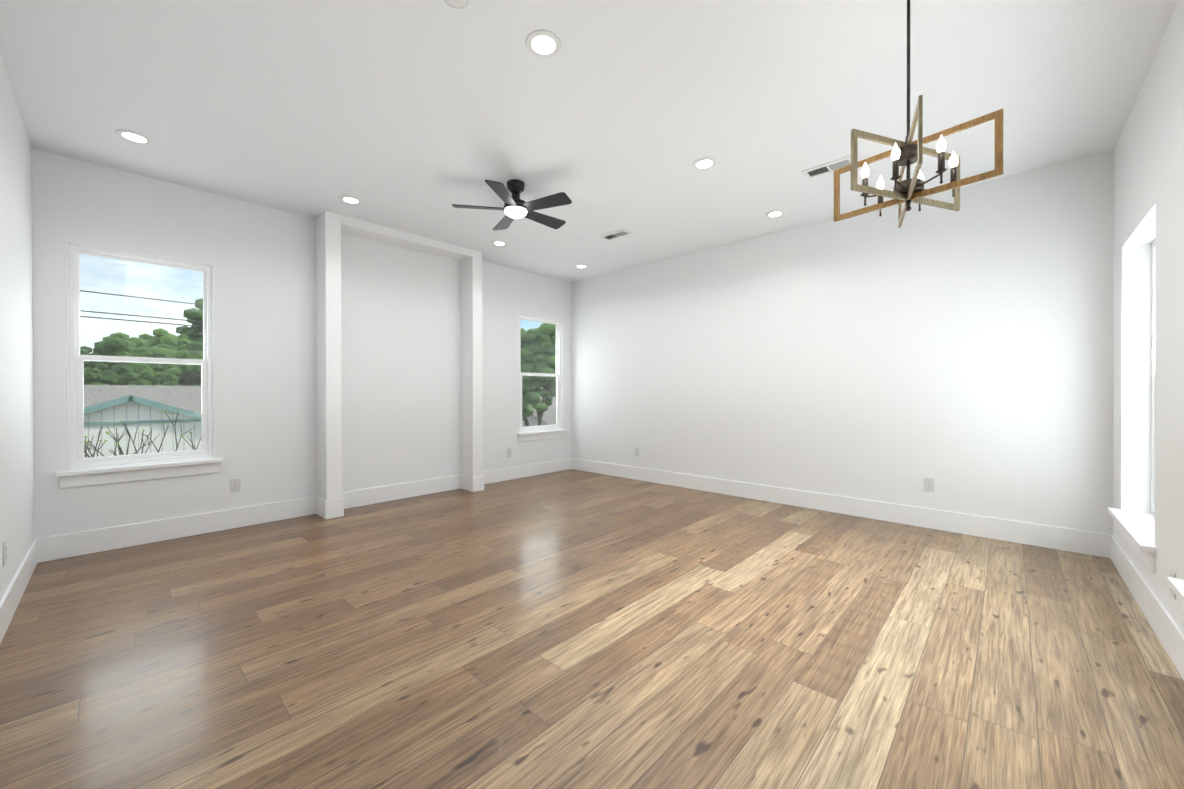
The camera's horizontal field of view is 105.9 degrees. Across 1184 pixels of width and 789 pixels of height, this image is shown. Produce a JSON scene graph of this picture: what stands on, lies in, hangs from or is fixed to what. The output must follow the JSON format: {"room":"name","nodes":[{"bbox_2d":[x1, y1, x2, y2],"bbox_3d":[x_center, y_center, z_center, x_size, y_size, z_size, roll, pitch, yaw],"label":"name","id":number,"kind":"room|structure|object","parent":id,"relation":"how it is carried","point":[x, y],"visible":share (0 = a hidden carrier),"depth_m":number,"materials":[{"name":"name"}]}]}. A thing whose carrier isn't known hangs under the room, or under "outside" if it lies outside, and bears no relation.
{"room":"empty living room","nodes":[
{"label":"empty living room","id":0,"kind":"room"},
{"bbox_2d":[0,55,34,600],"bbox_3d":[-2.042,-0.279,1.243,5.806,3.050,0.160,0,0,43],"label":"wall","id":1,"kind":"structure","parent":0,"point":[17,528],"depth_m":2.69,"materials":[{"name":"white paint"}]},
{"bbox_2d":[3,541,6,565],"bbox_3d":[-3.131,0.848,2.384,0.075,0.120,0.009,0,0,43],"label":"electrical outlet","id":2,"kind":"object","parent":1,"relation":"attached to","point":[4,553],"visible":1,"depth_m":2.38,"materials":[{"name":"white plastic"}]},
{"bbox_2d":[0,538,39,643],"bbox_3d":[-1.980,1.156,1.313,5.806,0.180,0.014,0,0,43],"label":"baseboard","id":3,"kind":"structure","parent":1,"relation":"attached to","point":[9,602],"depth_m":2.62,"materials":[{"name":"white paint"}]},
{"bbox_2d":[80,290,202,326],"bbox_3d":[-11.886,0.934,7.415,0.171,7.000,19.390,0,0,43],"label":"cords","id":4,"kind":"object","parent":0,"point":[138,315],"depth_m":9.64,"materials":[{"name":"grey plastic"}]},
{"bbox_2d":[84,385,200,413],"bbox_3d":[-16.944,2.024,17.365,8.820,4.750,21.000,0,0,43],"label":"roof","id":5,"kind":"structure","parent":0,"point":[192,400],"depth_m":16.64,"materials":[{"name":"grey"}]},
{"bbox_2d":[32,148,570,537],"bbox_3d":[-2.281,-0.296,5.353,0.160,3.050,5.834,0,0,43],"label":"wall","id":6,"kind":"structure","parent":0,"point":[400,358],"depth_m":4.40,"materials":[{"name":"white paint"}]},
{"bbox_2d":[56,240,222,487],"bbox_3d":[-3.725,-0.234,3.737,0.170,1.880,0.968,0,0,43],"label":"window","id":7,"kind":"structure","parent":6,"relation":"in","point":[81,470],"depth_m":3.67,"materials":[{"name":"white plastic"}]},
{"bbox_2d":[40,496,315,561],"bbox_3d":[-3.465,1.147,3.963,0.016,0.180,1.794,0,0,43],"label":"baseboard","id":8,"kind":"structure","parent":6,"relation":"attached to","point":[55,547],"depth_m":3.79,"materials":[{"name":"white paint"}]},
{"bbox_2d":[230,479,239,492],"bbox_3d":[-3.304,0.844,4.139,0.009,0.120,0.075,0,0,43],"label":"electrical outlet","id":9,"kind":"object","parent":6,"relation":"attached to","point":[234,485],"visible":1,"depth_m":4.13,"materials":[{"name":"white plastic"}]},
{"bbox_2d":[342,475,459,508],"bbox_3d":[-2.230,1.139,5.284,0.014,0.180,1.488,0,0,43],"label":"baseboard","id":10,"kind":"structure","parent":6,"relation":"attached to","point":[362,497],"depth_m":5.23,"materials":[{"name":"white paint"}]},
{"bbox_2d":[507,448,511,456],"bbox_3d":[-1.182,0.838,6.407,0.009,0.120,0.075,0,0,43],"label":"electrical outlet","id":11,"kind":"object","parent":6,"relation":"attached to","point":[509,452],"visible":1,"depth_m":6.40,"materials":[{"name":"white plastic"}]},
{"bbox_2d":[483,458,571,483],"bbox_3d":[-0.977,1.132,6.622,0.016,0.180,1.842,0,0,43],"label":"baseboard","id":12,"kind":"structure","parent":6,"relation":"attached to","point":[503,474],"depth_m":6.61,"materials":[{"name":"white paint"}]},
{"bbox_2d":[517,313,567,441],"bbox_3d":[-0.784,-0.252,6.880,0.170,1.880,0.972,0,0,43],"label":"window","id":13,"kind":"structure","parent":6,"relation":"in","point":[539,432],"depth_m":6.98,"materials":[{"name":"white plastic"}]},
{"bbox_2d":[316,211,343,518],"bbox_3d":[-2.688,-0.292,4.571,0.314,3.050,0.168,0,0,43],"label":"column","id":14,"kind":"structure","parent":0,"point":[329,502],"depth_m":4.48,"materials":[{"name":"white paint"}]},
{"bbox_2d":[341,215,472,260],"bbox_3d":[-2.130,-1.776,5.174,0.300,0.088,1.516,0,0,43],"label":"header beam","id":15,"kind":"structure","parent":0,"point":[374,232],"depth_m":5.06,"materials":[{"name":"white paint"}]},
{"bbox_2d":[460,250,483,491],"bbox_3d":[-1.557,-0.299,5.780,0.314,3.050,0.168,0,0,43],"label":"column","id":16,"kind":"structure","parent":0,"point":[471,404],"depth_m":5.70,"materials":[{"name":"white paint"}]},
{"bbox_2d":[0,0,1178,281],"bbox_3d":[-0.084,-1.875,3.287,6.186,0.120,5.834,0,0,43],"label":"ceiling","id":17,"kind":"structure","parent":0,"point":[422,116],"depth_m":2.75,"materials":[{"name":"white paint"}]},
{"bbox_2d":[115,129,152,144],"bbox_3d":[-3.213,-1.806,3.138,0.184,0.008,0.184,0,0,43],"label":"recessed light","id":18,"kind":"object","parent":17,"relation":"in","point":[134,136],"visible":1,"depth_m":3.12,"materials":[{"name":"white plastic"}]},
{"bbox_2d":[340,195,361,203],"bbox_3d":[-2.250,-1.812,4.168,0.184,0.008,0.184,0,0,43],"label":"recessed light","id":19,"kind":"object","parent":17,"relation":"in","point":[349,199],"visible":1,"depth_m":4.15,"materials":[{"name":"white plastic"}]},
{"bbox_2d":[444,0,468,8],"bbox_3d":[-0.610,-1.786,1.991,0.132,0.046,0.132,0,0,43],"label":"smoke detector","id":20,"kind":"object","parent":17,"relation":"attached to","point":[458,4],"visible":1,"depth_m":2.02,"materials":[{"name":"white plastic"}]},
{"bbox_2d":[492,240,506,245],"bbox_3d":[-1.115,-1.819,5.380,0.184,0.008,0.184,0,0,43],"label":"recessed light","id":21,"kind":"object","parent":17,"relation":"in","point":[499,243],"visible":1,"depth_m":5.37,"materials":[{"name":"white plastic"}]},
{"bbox_2d":[452,179,571,229],"bbox_3d":[-0.632,-1.669,3.865,1.029,0.295,0.992,0,0,43],"label":"ceiling fan","id":22,"kind":"object","parent":17,"relation":"hanging from","point":[515,207],"visible":1,"depth_m":3.78,"materials":[{"name":"black metal"}]},
{"bbox_2d":[525,30,560,57],"bbox_3d":[-0.251,-1.807,2.308,0.184,0.008,0.184,0,0,43],"label":"recessed light","id":23,"kind":"object","parent":17,"relation":"in","point":[543,43],"visible":1,"depth_m":2.30,"materials":[{"name":"white plastic"}]},
{"bbox_2d":[575,264,587,267],"bbox_3d":[-0.151,-1.825,6.367,0.184,0.008,0.184,0,0,43],"label":"recessed light","id":24,"kind":"object","parent":17,"relation":"in","point":[581,266],"visible":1,"depth_m":6.36,"materials":[{"name":"white plastic"}]},
{"bbox_2d":[599,229,632,240],"bbox_3d":[0.274,-1.818,5.093,0.360,0.012,0.170,0,0,43],"label":"ceiling vent","id":25,"kind":"object","parent":17,"relation":"in","point":[616,234],"visible":1,"depth_m":5.08,"materials":[{"name":"white plastic"}]},
{"bbox_2d":[693,157,716,169],"bbox_3d":[0.884,-1.814,3.514,0.184,0.008,0.184,0,0,43],"label":"recessed light","id":26,"kind":"object","parent":17,"relation":"in","point":[704,163],"visible":1,"depth_m":3.50,"materials":[{"name":"white plastic"}]},
{"bbox_2d":[766,210,784,217],"bbox_3d":[1.848,-1.820,4.507,0.184,0.008,0.184,0,0,43],"label":"recessed light","id":27,"kind":"object","parent":17,"relation":"in","point":[774,213],"visible":1,"depth_m":4.49,"materials":[{"name":"white plastic"}]},
{"bbox_2d":[801,155,850,179],"bbox_3d":[1.895,-1.814,3.576,0.360,0.012,0.170,0,0,43],"label":"ceiling vent","id":28,"kind":"object","parent":17,"relation":"in","point":[820,170],"visible":0.85,"depth_m":3.58,"materials":[{"name":"white plastic"}]},
{"bbox_2d":[834,0,1003,227],"bbox_3d":[1.390,-1.309,1.963,0.616,1.006,0.722,0,0,43],"label":"chandelier","id":29,"kind":"object","parent":17,"relation":"hanging from","point":[908,152],"visible":1,"depth_m":1.91,"materials":[{"name":"brown wood"}]},
{"bbox_2d":[0,469,1183,788],"bbox_3d":[-0.079,1.295,3.301,6.186,0.120,5.834,0,0,43],"label":"floor","id":30,"kind":"structure","parent":0,"point":[570,629],"depth_m":2.11,"materials":[{"name":"brown wood"}]},
{"bbox_2d":[571,151,1113,534],"bbox_3d":[1.836,-0.302,5.386,5.806,3.050,0.160,0,0,43],"label":"wall","id":31,"kind":"structure","parent":0,"point":[963,357],"depth_m":4.31,"materials":[{"name":"white paint"}]},
{"bbox_2d":[635,448,638,455],"bbox_3d":[0.638,0.823,6.397,0.075,0.120,0.009,0,0,43],"label":"electrical outlet","id":32,"kind":"object","parent":31,"relation":"attached to","point":[636,451],"visible":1,"depth_m":6.39,"materials":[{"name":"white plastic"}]},
{"bbox_2d":[572,458,1103,556],"bbox_3d":[1.778,1.133,5.329,5.806,0.180,0.014,0,0,43],"label":"baseboard","id":33,"kind":"structure","parent":31,"relation":"attached to","point":[1047,536],"depth_m":4.32,"materials":[{"name":"white paint"}]},
{"bbox_2d":[924,478,933,491],"bbox_3d":[3.091,0.831,4.102,0.075,0.120,0.009,0,0,43],"label":"electrical outlet","id":34,"kind":"object","parent":31,"relation":"attached to","point":[928,485],"visible":1,"depth_m":4.10,"materials":[{"name":"white plastic"}]},
{"bbox_2d":[1113,0,1183,632],"bbox_3d":[2.097,-0.285,1.256,0.220,3.050,5.834,0,0,43],"label":"wall","id":35,"kind":"structure","parent":0,"point":[1149,179],"depth_m":2.38,"materials":[{"name":"white paint"}]},
{"bbox_2d":[1108,239,1156,571],"bbox_3d":[3.388,-0.040,2.683,0.265,1.955,1.080,0,0,43],"label":"window","id":36,"kind":"structure","parent":35,"relation":"in","point":[1136,529],"depth_m":2.93,"materials":[{"name":"white plastic"}]},
{"bbox_2d":[1104,533,1183,679],"bbox_3d":[2.015,1.150,1.345,0.016,0.180,5.460,0,0,43],"label":"baseboard","id":37,"kind":"structure","parent":35,"relation":"attached to","point":[1150,604],"depth_m":2.40,"materials":[{"name":"white paint"}]},
{"bbox_2d":[1170,569,1175,599],"bbox_3d":[2.728,0.891,2.100,0.009,0.120,0.075,0,0,43],"label":"electrical outlet","id":38,"kind":"object","parent":35,"relation":"attached to","point":[1172,575],"visible":0.38,"depth_m":2.09,"materials":[{"name":"white plastic"}]},
{"bbox_2d":[1167,577,1183,612],"bbox_3d":[2.274,-0.034,1.493,0.265,1.955,1.080,0,0,43],"label":"window","id":39,"kind":"structure","parent":35,"relation":"in","point":[1176,585],"depth_m":1.90,"materials":[{"name":"white plastic"}]},
{"label":"outside","id":40,"kind":"structure","parent":0,"visible":0},
{"bbox_3d":[-7.985,4.501,13.789,100.000,0.200,90.000,0,0,43],"label":"ground","id":41,"kind":"structure","parent":40,"visible":0},
{"bbox_2d":[80,337,202,385],"bbox_3d":[-20.896,0.836,21.910,3.378,7.097,17.342,0,0,43],"label":"tree","id":42,"kind":"object","parent":41,"relation":"on","point":[128,377],"depth_m":20.61,"materials":[{"name":"green plant"}]},
{"bbox_2d":[84,411,201,457],"bbox_3d":[-6.893,2.349,6.870,1.758,4.163,2.690,0,0,43],"label":"bare tree","id":43,"kind":"object","parent":41,"relation":"on","point":[117,440],"depth_m":6.74,"materials":[{"name":"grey plant"}]},
{"bbox_2d":[84,394,201,457],"bbox_3d":[-10.933,2.197,13.911,4.820,4.414,8.002,0,0,43],"label":"house","id":44,"kind":"structure","parent":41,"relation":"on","point":[151,419],"depth_m":10.70,"materials":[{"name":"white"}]},
{"bbox_2d":[103,328,199,385],"bbox_3d":[-21.970,0.550,22.515,4.221,7.667,4.403,0,0,43],"label":"tree","id":45,"kind":"object","parent":41,"relation":"on","point":[151,341],"depth_m":21.89,"materials":[{"name":"green plant"}]},
{"bbox_2d":[176,298,202,342],"bbox_3d":[-20.202,-1.231,25.662,5.134,11.198,5.318,0,0,43],"label":"tree","id":46,"kind":"object","parent":41,"relation":"on","point":[194,317],"depth_m":23.69,"materials":[{"name":"green plant"}]},
{"bbox_2d":[521,323,555,425],"bbox_3d":[-2.017,1.064,14.444,4.878,6.656,7.126,0,0,43],"label":"tree","id":47,"kind":"object","parent":41,"relation":"on","point":[535,400],"depth_m":12.43,"materials":[{"name":"green plant"}]},
{"bbox_2d":[522,397,555,426],"bbox_3d":[-1.398,2.245,24.321,6.820,4.200,8.200,0,0,43],"label":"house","id":48,"kind":"structure","parent":41,"relation":"on","point":[532,421],"depth_m":20.34,"materials":[{"name":"white"}]}
]}

